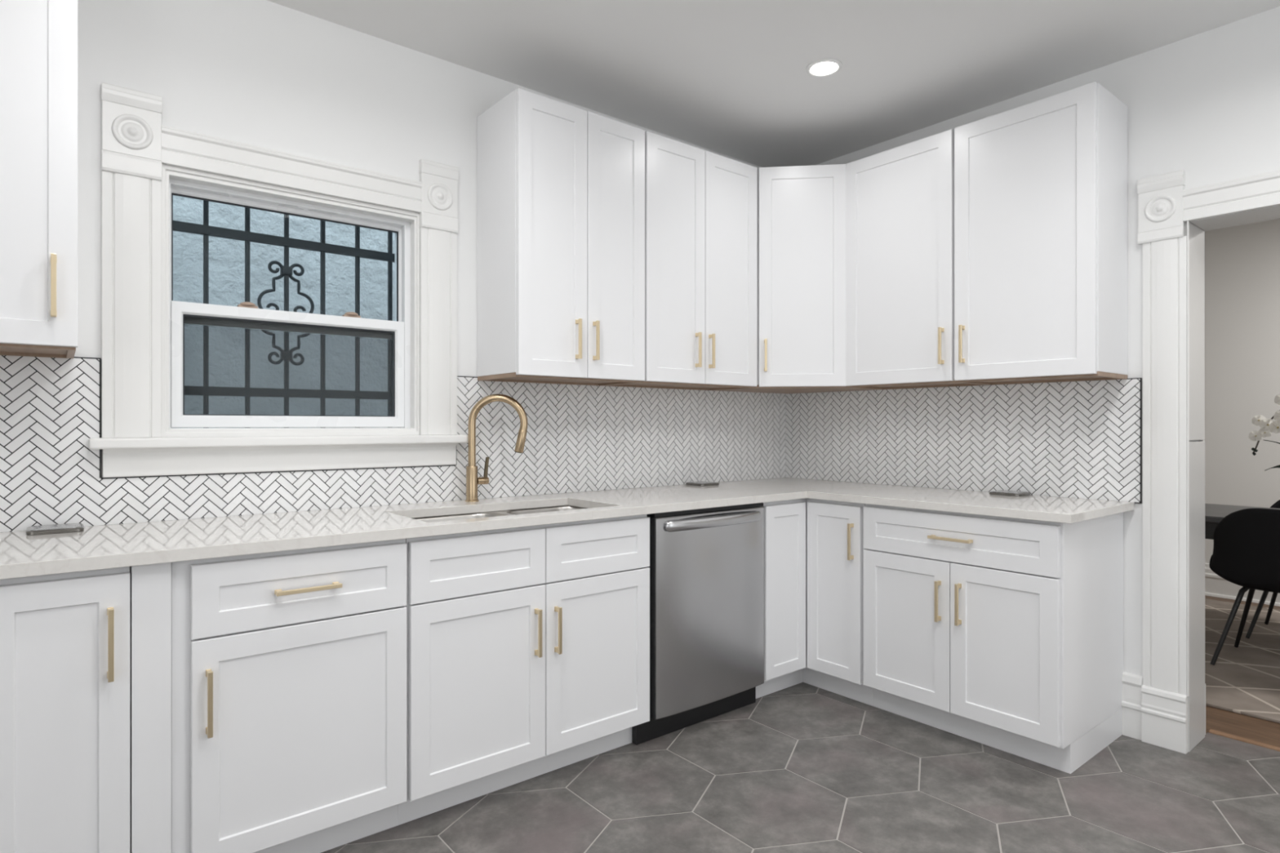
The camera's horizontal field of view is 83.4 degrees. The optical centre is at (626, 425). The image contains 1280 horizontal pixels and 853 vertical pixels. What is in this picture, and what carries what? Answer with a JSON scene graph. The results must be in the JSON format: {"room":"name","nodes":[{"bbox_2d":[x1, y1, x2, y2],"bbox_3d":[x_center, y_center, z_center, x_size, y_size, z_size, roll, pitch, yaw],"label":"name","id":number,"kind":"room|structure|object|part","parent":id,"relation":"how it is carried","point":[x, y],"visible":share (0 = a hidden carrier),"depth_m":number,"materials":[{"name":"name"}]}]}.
{"room":"kitchen","nodes":[
{"label":"kitchen","id":0,"kind":"room"},
{"bbox_2d":[0,0,786,532],"bbox_3d":[-1.046,-0.088,2.663,4.900,2.700,0.169,0,0,-39],"label":"wall","id":1,"kind":"structure","parent":0,"point":[264,73],"depth_m":2.54,"materials":[{"name":"white paint"}]},
{"bbox_2d":[0,0,78,358],"bbox_3d":[-1.614,-0.723,1.880,0.277,1.055,0.364,0,0,-39],"label":"upper cabinet","id":2,"kind":"object","parent":1,"relation":"attached to","point":[39,38],"visible":1,"depth_m":1.80,"materials":[{"name":"white paint"}]},
{"bbox_3d":[-1.440,-0.351,1.806,0.012,0.156,0.031,0,0,-39],"label":"handle","id":3,"kind":"part","parent":2,"relation":"part of","materials":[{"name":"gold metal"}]},
{"bbox_2d":[88,82,467,477],"bbox_3d":[-1.153,-0.431,2.538,1.200,1.175,0.212,0,0,-39],"label":"window","id":4,"kind":"structure","parent":1,"relation":"in","point":[188,388],"depth_m":2.47,"materials":[{"name":"white paint"}]},
{"bbox_3d":[-1.506,-0.361,2.188,0.149,0.797,0.022,0,0,-39],"label":"casing","id":5,"kind":"part","parent":4,"relation":"part of","materials":[{"name":"white paint"}]},
{"bbox_3d":[-1.188,-0.557,2.575,0.788,0.442,0.034,0,0,-39],"label":"sash","id":6,"kind":"part","parent":4,"relation":"part of","materials":[{"name":"white plastic"}]},
{"bbox_3d":[-1.166,-0.196,2.547,0.765,0.406,0.030,0,0,-39],"label":"sash","id":7,"kind":"part","parent":4,"relation":"part of","materials":[{"name":"white plastic"}]},
{"bbox_3d":[-1.187,-0.388,2.580,0.839,0.856,0.105,0,0,-39],"label":"frame","id":8,"kind":"part","parent":4,"relation":"part of","materials":[{"name":"white plastic"}]},
{"bbox_3d":[-1.117,-0.874,2.492,0.839,0.115,0.029,0,0,-39],"label":"head casing","id":9,"kind":"part","parent":4,"relation":"part of","materials":[{"name":"white paint"}]},
{"bbox_3d":[-0.733,-0.361,2.803,0.149,0.797,0.022,0,0,-39],"label":"casing","id":10,"kind":"part","parent":4,"relation":"part of","materials":[{"name":"white paint"}]},
{"bbox_2d":[173,200,395,427],"bbox_3d":[-1.260,-0.398,2.667,1.370,1.180,0.107,0,0,-39],"label":"window grille","id":11,"kind":"object","parent":1,"relation":"in","point":[204,229],"visible":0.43,"depth_m":2.70,"materials":[{"name":"black metal"}]},
{"bbox_3d":[-1.280,-0.687,2.692,1.370,0.032,0.020,0,0,-39],"label":"rail","id":12,"kind":"part","parent":11,"relation":"part of","materials":[{"name":"black metal"}]},
{"bbox_2d":[0,355,786,532],"bbox_3d":[-0.628,0.051,2.894,3.942,0.495,0.008,0,0,-39],"label":"backsplash","id":13,"kind":"structure","parent":1,"relation":"attached to","point":[579,437],"depth_m":2.86,"materials":[{"name":"white tile"}]},
{"bbox_2d":[476,88,644,386],"bbox_3d":[-0.253,-0.716,2.964,0.616,1.069,0.364,0,0,-39],"label":"upper cabinet","id":14,"kind":"object","parent":1,"relation":"attached to","point":[561,186],"visible":1,"depth_m":2.81,"materials":[{"name":"white paint"}]},
{"bbox_3d":[-0.282,-0.718,2.760,0.312,1.060,0.020,0,0,-39],"label":"door","id":15,"kind":"part","parent":14,"relation":"part of","materials":[{"name":"white paint"}]},
{"bbox_3d":[-0.186,-0.337,2.804,0.012,0.156,0.031,0,0,-39],"label":"handle","id":16,"kind":"part","parent":14,"relation":"part of","materials":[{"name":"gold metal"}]},
{"bbox_3d":[-0.119,-0.337,2.857,0.012,0.156,0.031,0,0,-39],"label":"handle","id":17,"kind":"part","parent":14,"relation":"part of","materials":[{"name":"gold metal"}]},
{"bbox_3d":[-0.042,-0.718,2.951,0.294,1.060,0.020,0,0,-39],"label":"door","id":18,"kind":"part","parent":14,"relation":"part of","materials":[{"name":"white paint"}]},
{"bbox_2d":[601,130,756,390],"bbox_3d":[0.268,-0.716,3.378,0.712,1.069,0.364,0,0,-39],"label":"upper cabinet","id":19,"kind":"object","parent":1,"relation":"attached to","point":[700,205],"visible":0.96,"depth_m":3.24,"materials":[{"name":"white paint"}]},
{"bbox_3d":[0.217,-0.718,3.157,0.346,1.060,0.020,0,0,-39],"label":"door","id":20,"kind":"part","parent":19,"relation":"part of","materials":[{"name":"white paint"}]},
{"bbox_3d":[0.323,-0.337,3.209,0.012,0.156,0.031,0,0,-39],"label":"handle","id":21,"kind":"part","parent":19,"relation":"part of","materials":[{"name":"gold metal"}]},
{"bbox_3d":[0.389,-0.337,3.262,0.012,0.156,0.031,0,0,-39],"label":"handle","id":22,"kind":"part","parent":19,"relation":"part of","materials":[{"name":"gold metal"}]},
{"bbox_3d":[0.491,-0.718,3.375,0.348,1.060,0.020,0,0,-39],"label":"door","id":23,"kind":"part","parent":19,"relation":"part of","materials":[{"name":"white paint"}]},
{"bbox_2d":[711,164,879,393],"bbox_3d":[0.868,-0.716,3.686,0.626,1.069,0.629,0,0,-39],"label":"upper cabinet","id":24,"kind":"object","parent":1,"relation":"attached to","point":[801,210],"visible":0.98,"depth_m":3.46,"materials":[{"name":"white paint"}]},
{"bbox_3d":[0.670,-0.337,3.456,0.012,0.156,0.031,0,0,6],"label":"handle","id":25,"kind":"part","parent":24,"relation":"part of","materials":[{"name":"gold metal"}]},
{"bbox_3d":[0.848,-0.718,3.462,0.411,1.061,0.020,0,0,6],"label":"door","id":26,"kind":"part","parent":24,"relation":"part of","materials":[{"name":"white paint"}]},
{"bbox_2d":[266,0,1279,167],"bbox_3d":[0.340,-1.478,0.922,4.900,0.080,4.500,0,0,-39],"label":"ceiling","id":27,"kind":"structure","parent":0,"point":[729,77],"depth_m":2.75,"materials":[{"name":"white paint"}]},
{"bbox_2d":[805,58,842,76],"bbox_3d":[0.794,-1.433,2.885,0.140,0.010,0.140,0,0,-39],"label":"recessed light","id":28,"kind":"object","parent":27,"relation":"in","point":[824,67],"visible":1,"depth_m":2.87,"materials":[{"name":"white paint"}]},
{"bbox_2d":[320,595,1279,852],"bbox_3d":[1.802,1.242,1.703,7.960,0.060,4.900,0,0,-39],"label":"floor","id":29,"kind":"structure","parent":0,"point":[802,767],"depth_m":2.34,"materials":[{"name":"grey tile"}]},
{"bbox_2d":[0,566,129,852],"bbox_3d":[-1.459,0.771,1.828,0.286,0.882,0.639,0,0,-39],"label":"base cabinet","id":30,"kind":"object","parent":29,"relation":"on","point":[64,637],"visible":0.98,"depth_m":1.62,"materials":[{"name":"white paint"}]},
{"bbox_3d":[-1.188,0.504,1.655,0.012,0.166,0.031,0,0,-39],"label":"handle","id":31,"kind":"part","parent":30,"relation":"part of","materials":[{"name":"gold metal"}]},
{"bbox_2d":[129,562,171,852],"bbox_3d":[-1.326,0.771,1.958,0.080,0.882,0.601,0,0,-39],"label":"filler panel","id":32,"kind":"object","parent":29,"relation":"on","point":[150,585],"visible":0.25,"depth_m":1.72,"materials":[{"name":"white paint"}]},
{"bbox_2d":[171,538,406,852],"bbox_3d":[-1.050,0.771,2.153,0.590,0.882,0.639,0,0,-39],"label":"base cabinet","id":33,"kind":"object","parent":29,"relation":"on","point":[289,667],"visible":0.95,"depth_m":1.91,"materials":[{"name":"white paint"}]},
{"bbox_3d":[-1.032,0.688,1.779,0.012,0.162,0.031,0,0,-39],"label":"handle","id":34,"kind":"part","parent":33,"relation":"part of","materials":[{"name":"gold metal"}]},
{"bbox_3d":[-0.863,0.438,1.946,0.545,0.183,0.020,0,0,-39],"label":"drawer","id":35,"kind":"part","parent":33,"relation":"part of","materials":[{"name":"white paint"}]},
{"bbox_3d":[-0.850,0.438,1.924,0.165,0.012,0.031,0,0,-39],"label":"handle","id":36,"kind":"part","parent":33,"relation":"part of","materials":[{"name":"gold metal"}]},
{"bbox_2d":[398,514,649,825],"bbox_3d":[-0.454,0.771,2.628,0.934,0.882,0.639,0,0,-39],"label":"base cabinet","id":37,"kind":"object","parent":29,"relation":"on","point":[528,647],"visible":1,"depth_m":2.35,"materials":[{"name":"white paint"}]},
{"bbox_3d":[-0.459,0.437,2.268,0.466,0.184,0.020,0,0,-39],"label":"drawer","id":38,"kind":"part","parent":37,"relation":"part of","materials":[{"name":"white paint"}]},
{"bbox_3d":[-0.459,0.821,2.268,0.466,0.574,0.020,0,0,-39],"label":"door","id":39,"kind":"part","parent":37,"relation":"part of","materials":[{"name":"white paint"}]},
{"bbox_3d":[-0.290,0.684,2.370,0.012,0.156,0.031,0,0,-39],"label":"handle","id":40,"kind":"part","parent":37,"relation":"part of","materials":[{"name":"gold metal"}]},
{"bbox_3d":[-0.229,0.689,2.418,0.012,0.156,0.031,0,0,-39],"label":"handle","id":41,"kind":"part","parent":37,"relation":"part of","materials":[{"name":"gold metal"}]},
{"bbox_3d":[-0.096,0.437,2.557,0.456,0.184,0.020,0,0,-39],"label":"drawer","id":42,"kind":"part","parent":37,"relation":"part of","materials":[{"name":"white paint"}]},
{"bbox_3d":[-0.096,0.821,2.557,0.456,0.574,0.020,0,0,-39],"label":"door","id":43,"kind":"part","parent":37,"relation":"part of","materials":[{"name":"white paint"}]},
{"bbox_2d":[631,502,764,744],"bbox_3d":[0.162,0.770,3.105,0.673,0.880,0.642,0,0,-39],"label":"dishwasher","id":44,"kind":"object","parent":29,"relation":"on","point":[706,566],"visible":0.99,"depth_m":2.86,"materials":[{"name":"silver metal"}]},
{"bbox_2d":[646,514,654,722],"bbox_3d":[0.149,0.729,3.144,0.645,0.797,0.565,0,0,-39],"label":"tub","id":45,"kind":"object","parent":44,"relation":"in","point":[651,519],"depth_m":2.73,"materials":[{"name":"plastic"}]},
{"bbox_3d":[0.294,1.161,2.940,0.673,0.098,0.026,0,0,-39],"label":"kick plate","id":46,"kind":"part","parent":44,"relation":"part of","materials":[{"name":"black plastic"}]},
{"bbox_3d":[0.369,0.386,2.887,0.542,0.042,0.041,0,0,-39],"label":"handle","id":47,"kind":"part","parent":44,"relation":"part of","materials":[{"name":"silver metal"}]},
{"bbox_2d":[755,497,873,706],"bbox_3d":[0.848,0.771,3.500,0.890,0.882,0.896,0,0,-39],"label":"base cabinet","id":48,"kind":"object","parent":29,"relation":"on","point":[814,548],"visible":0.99,"depth_m":3.18,"materials":[{"name":"white paint"}]},
{"bbox_2d":[0,477,1133,579],"bbox_3d":[0.087,0.314,2.372,3.470,0.031,1.696,0,0,-39],"label":"countertop","id":49,"kind":"structure","parent":48,"relation":"on","point":[138,544],"depth_m":2.33,"materials":[{"name":"white stone"}]},
{"bbox_2d":[26,523,84,535],"bbox_3d":[-1.608,0.291,2.024,0.126,0.013,0.126,0,0,-39],"label":"outlet","id":50,"kind":"object","parent":49,"relation":"on","point":[68,527],"visible":1,"depth_m":1.99,"materials":[{"name":"silver metal"}]},
{"bbox_3d":[-1.608,0.285,2.024,0.107,0.001,0.107,0,0,-39],"label":"lid","id":51,"kind":"part","parent":50,"relation":"part of","materials":[{"name":"silver metal"}]},
{"bbox_2d":[465,394,527,502],"bbox_3d":[-0.513,0.087,2.843,0.244,0.421,0.075,0,0,-7],"label":"faucet","id":52,"kind":"object","parent":49,"relation":"on","point":[473,481],"visible":1,"depth_m":2.81,"materials":[{"name":"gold metal"}]},
{"bbox_3d":[-0.558,0.169,2.861,0.021,0.086,0.015,0,0,-39],"label":"lever","id":53,"kind":"part","parent":52,"relation":"part of","materials":[{"name":"brown metal"}]},
{"bbox_3d":[-0.505,0.018,2.829,0.232,0.282,0.029,0,0,-4],"label":"spout","id":54,"kind":"part","parent":52,"relation":"part of","materials":[{"name":"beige metal"}]},
{"bbox_2d":[413,505,586,522],"bbox_3d":[-0.420,0.429,2.599,0.850,0.200,0.409,0,0,-39],"label":"sink","id":55,"kind":"object","parent":49,"relation":"in","point":[504,513],"visible":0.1,"depth_m":2.71,"materials":[{"name":"silver metal"}]},
{"bbox_3d":[-0.576,0.429,2.476,0.453,0.200,0.409,0,0,-39],"label":"bowl","id":56,"kind":"part","parent":55,"relation":"part of","materials":[{"name":"silver metal"}]},
{"bbox_3d":[-0.243,0.429,2.740,0.397,0.200,0.409,0,0,-39],"label":"bowl","id":57,"kind":"part","parent":55,"relation":"part of","materials":[{"name":"silver metal"}]},
{"bbox_2d":[685,481,719,486],"bbox_3d":[0.380,0.291,3.590,0.126,0.013,0.126,0,0,-39],"label":"outlet","id":58,"kind":"object","parent":49,"relation":"on","point":[691,483],"visible":1,"depth_m":3.56,"materials":[{"name":"silver metal"}]},
{"bbox_3d":[0.380,0.285,3.590,0.107,0.001,0.107,0,0,-39],"label":"lid","id":59,"kind":"part","parent":58,"relation":"part of","materials":[{"name":"silver metal"}]},
{"bbox_2d":[989,489,1030,496],"bbox_3d":[1.649,0.291,3.089,0.126,0.013,0.126,0,0,-39],"label":"outlet","id":60,"kind":"object","parent":49,"relation":"on","point":[1002,492],"visible":1,"depth_m":3.06,"materials":[{"name":"silver metal"}]},
{"bbox_3d":[1.649,0.285,3.089,0.107,0.001,0.107,0,0,-39],"label":"lid","id":61,"kind":"part","parent":60,"relation":"part of","materials":[{"name":"silver metal"}]},
{"bbox_3d":[0.705,0.727,3.194,0.274,0.754,0.020,0,0,-39],"label":"door","id":62,"kind":"part","parent":48,"relation":"part of","materials":[{"name":"white paint"}]},
{"bbox_3d":[0.915,0.726,3.170,0.020,0.756,0.276,0,0,-39],"label":"door","id":63,"kind":"part","parent":48,"relation":"part of","materials":[{"name":"white paint"}]},
{"bbox_3d":[0.959,0.498,3.074,0.031,0.156,0.012,0,0,-39],"label":"handle","id":64,"kind":"part","parent":48,"relation":"part of","materials":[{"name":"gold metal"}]},
{"bbox_2d":[863,503,1123,773],"bbox_3d":[1.465,0.771,2.926,0.639,0.882,0.770,0,0,-39],"label":"base cabinet","id":65,"kind":"object","parent":29,"relation":"on","point":[1006,634],"visible":0.99,"depth_m":2.67,"materials":[{"name":"white paint"}]},
{"bbox_3d":[1.128,0.814,2.903,0.020,0.573,0.374,0,0,-39],"label":"door","id":66,"kind":"part","parent":65,"relation":"part of","materials":[{"name":"white paint"}]},
{"bbox_3d":[1.200,0.678,2.771,0.031,0.156,0.012,0,0,-39],"label":"handle","id":67,"kind":"part","parent":65,"relation":"part of","materials":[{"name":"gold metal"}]},
{"bbox_3d":[1.230,0.433,2.733,0.031,0.012,0.164,0,0,-39],"label":"handle","id":68,"kind":"part","parent":65,"relation":"part of","materials":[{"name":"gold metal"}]},
{"bbox_3d":[1.250,0.675,2.708,0.031,0.156,0.012,0,0,-39],"label":"handle","id":69,"kind":"part","parent":65,"relation":"part of","materials":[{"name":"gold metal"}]},
{"bbox_3d":[1.246,0.433,2.753,0.020,0.178,0.756,0,0,-39],"label":"drawer","id":70,"kind":"part","parent":65,"relation":"part of","materials":[{"name":"white paint"}]},
{"bbox_3d":[1.364,0.814,2.606,0.020,0.573,0.378,0,0,-39],"label":"door","id":71,"kind":"part","parent":65,"relation":"part of","materials":[{"name":"white paint"}]},
{"bbox_3d":[1.750,1.160,2.673,0.508,0.104,0.018,0,0,-39],"label":"panel","id":72,"kind":"part","parent":65,"relation":"part of","materials":[{"name":"white paint"}]},
{"bbox_2d":[1204,598,1279,723],"bbox_3d":[3.616,1.206,3.594,2.345,0.012,3.000,0,0,-39],"label":"area rug","id":73,"kind":"object","parent":29,"relation":"on","point":[1244,679],"visible":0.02,"depth_m":3.61,"materials":[{"name":"grey fabric"}]},
{"bbox_2d":[1204,503,1279,539],"bbox_3d":[3.515,0.829,3.546,0.744,0.735,1.550,0,0,-39],"label":"dining table","id":74,"kind":"object","parent":73,"relation":"on","point":[1214,513],"visible":0.02,"depth_m":3.78,"materials":[{"name":"grey"}]},
{"bbox_2d":[1248,394,1279,471],"bbox_3d":[3.504,0.085,3.559,0.270,0.753,0.586,0,0,-18],"label":"potted orchid","id":75,"kind":"object","parent":74,"relation":"on","point":[1268,426],"visible":1,"depth_m":3.75,"materials":[{"name":"white plant"}]},
{"bbox_3d":[3.311,0.056,3.777,0.019,0.056,0.060,0,0,-39],"label":"flower","id":76,"kind":"part","parent":75,"relation":"part of","materials":[{"name":"white plant"}]},
{"bbox_3d":[3.324,-0.026,3.773,0.060,0.057,0.019,0,0,40],"label":"flower","id":77,"kind":"part","parent":75,"relation":"part of","materials":[{"name":"white plant"}]},
{"bbox_3d":[3.335,0.038,3.749,0.056,0.052,0.020,0,0,28],"label":"flower","id":78,"kind":"part","parent":75,"relation":"part of","materials":[{"name":"white plant"}]},
{"bbox_3d":[3.430,0.123,3.668,0.021,0.498,0.357,0,0,-43],"label":"stem","id":79,"kind":"part","parent":75,"relation":"part of","materials":[{"name":"brown"}]},
{"bbox_3d":[3.342,-0.002,3.739,0.024,0.064,0.068,0,0,-32],"label":"flower","id":80,"kind":"part","parent":75,"relation":"part of","materials":[{"name":"white plant"}]},
{"bbox_3d":[3.366,0.010,3.709,0.072,0.067,0.022,0,0,26],"label":"flower","id":81,"kind":"part","parent":75,"relation":"part of","materials":[{"name":"white plant"}]},
{"bbox_3d":[3.376,-0.048,3.699,0.068,0.064,0.022,0,0,30],"label":"flower","id":82,"kind":"part","parent":75,"relation":"part of","materials":[{"name":"white plant"}]},
{"bbox_3d":[3.383,-0.133,3.705,0.064,0.060,0.019,0,0,31],"label":"flower","id":83,"kind":"part","parent":75,"relation":"part of","materials":[{"name":"white plant"}]},
{"bbox_2d":[1208,507,1279,665],"bbox_3d":[3.230,0.794,3.523,0.548,0.806,0.545,0,0,-39],"label":"dining chair","id":84,"kind":"object","parent":73,"relation":"on","point":[1246,544],"visible":1,"depth_m":3.46,"materials":[{"name":"black fabric"}]},
{"bbox_3d":[3.008,0.997,3.580,0.188,0.399,0.024,0,0,-1],"label":"leg","id":85,"kind":"part","parent":84,"relation":"part of","materials":[{"name":"black metal"}]},
{"bbox_3d":[3.272,0.997,3.791,0.024,0.399,0.189,0,0,14],"label":"leg","id":86,"kind":"part","parent":84,"relation":"part of","materials":[{"name":"black metal"}]},
{"bbox_2d":[1245,499,1279,638],"bbox_3d":[3.838,0.794,4.007,0.548,0.806,0.545,0,0,-39],"label":"dining chair","id":87,"kind":"object","parent":73,"relation":"on","point":[1276,505],"visible":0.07,"depth_m":4.03,"materials":[{"name":"black metal"}]},
{"bbox_3d":[3.568,0.997,4.026,0.188,0.399,0.024,0,0,-1],"label":"leg","id":88,"kind":"part","parent":87,"relation":"part of","materials":[{"name":"black metal"}]},
{"bbox_3d":[3.832,0.997,4.237,0.024,0.399,0.189,0,0,14],"label":"leg","id":89,"kind":"part","parent":87,"relation":"part of","materials":[{"name":"black metal"}]},
{"bbox_2d":[1208,728,1279,751],"bbox_3d":[2.598,1.211,2.482,0.031,0.010,0.928,0,0,-39],"label":"trim","id":90,"kind":"structure","parent":29,"relation":"on","point":[1213,731],"depth_m":2.75,"materials":[{"name":"brown wood"}]},
{"bbox_2d":[786,6,1279,675],"bbox_3d":[2.472,-0.088,2.338,0.218,2.700,5.060,0,0,-39],"label":"wall","id":91,"kind":"structure","parent":0,"point":[1206,105],"depth_m":2.90,"materials":[{"name":"white paint"}]},
{"bbox_2d":[845,128,987,389],"bbox_3d":[1.326,-0.716,3.322,0.364,1.069,0.530,0,0,-39],"label":"upper cabinet","id":92,"kind":"object","parent":91,"relation":"attached to","point":[900,201],"visible":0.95,"depth_m":3.21,"materials":[{"name":"white paint"}]},
{"bbox_3d":[1.333,-0.337,3.045,0.031,0.156,0.012,0,0,-39],"label":"handle","id":93,"kind":"part","parent":92,"relation":"part of","materials":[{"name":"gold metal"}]},
{"bbox_2d":[786,378,1140,502],"bbox_3d":[1.454,0.059,3.449,0.008,0.478,1.716,0,0,-39],"label":"backsplash","id":94,"kind":"structure","parent":91,"relation":"attached to","point":[1074,439],"depth_m":3.26,"materials":[{"name":"white tile"}]},
{"bbox_2d":[954,81,1127,385],"bbox_3d":[1.656,-0.716,2.906,0.364,1.069,0.529,0,0,-39],"label":"upper cabinet","id":95,"kind":"object","parent":91,"relation":"attached to","point":[1041,186],"visible":1,"depth_m":2.77,"materials":[{"name":"white paint"}]},
{"bbox_3d":[1.389,-0.337,2.975,0.031,0.156,0.012,0,0,-39],"label":"handle","id":96,"kind":"part","parent":95,"relation":"part of","materials":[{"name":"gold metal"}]},
{"bbox_2d":[1121,671,1142,740],"bbox_3d":[1.966,1.091,2.793,0.024,0.243,0.070,0,0,-39],"label":"baseboard","id":97,"kind":"structure","parent":91,"relation":"attached to","point":[1132,683],"depth_m":2.79,"materials":[{"name":"white paint"}]},
{"bbox_2d":[1137,169,1279,754],"bbox_3d":[2.450,0.133,2.368,0.279,2.158,1.224,0,0,-39],"label":"door frame","id":98,"kind":"structure","parent":91,"relation":"in","point":[1173,220],"depth_m":2.70,"materials":[{"name":"white paint"}]},
{"bbox_3d":[2.033,0.153,2.712,0.022,1.707,0.137,0,0,-39],"label":"casing","id":99,"kind":"part","parent":98,"relation":"part of","materials":[{"name":"white paint"}]},
{"bbox_3d":[2.358,-0.814,2.297,0.028,0.115,0.937,0,0,-39],"label":"head casing","id":100,"kind":"part","parent":98,"relation":"part of","materials":[{"name":"white paint"}]},
{"bbox_2d":[1204,218,1279,563],"bbox_3d":[4.955,-0.088,4.212,0.100,2.700,5.100,0,0,-39],"label":"wall","id":101,"kind":"structure","parent":0,"point":[1242,262],"depth_m":4.99,"materials":[{"name":"white paint"}]},
{"bbox_2d":[1204,563,1279,606],"bbox_3d":[4.902,1.099,4.171,0.034,0.226,4.900,0,0,-39],"label":"baseboard","id":102,"kind":"structure","parent":101,"relation":"attached to","point":[1215,585],"depth_m":5.05,"materials":[{"name":"white paint"}]},
{"label":"outside","id":103,"kind":"structure","parent":0,"visible":0},
{"bbox_2d":[173,195,395,427],"bbox_3d":[-1.410,-0.088,3.843,12.000,4.600,0.150,0,0,-39],"label":"wall","id":104,"kind":"structure","parent":103,"point":[226,255],"depth_m":3.49,"materials":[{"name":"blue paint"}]}
]}

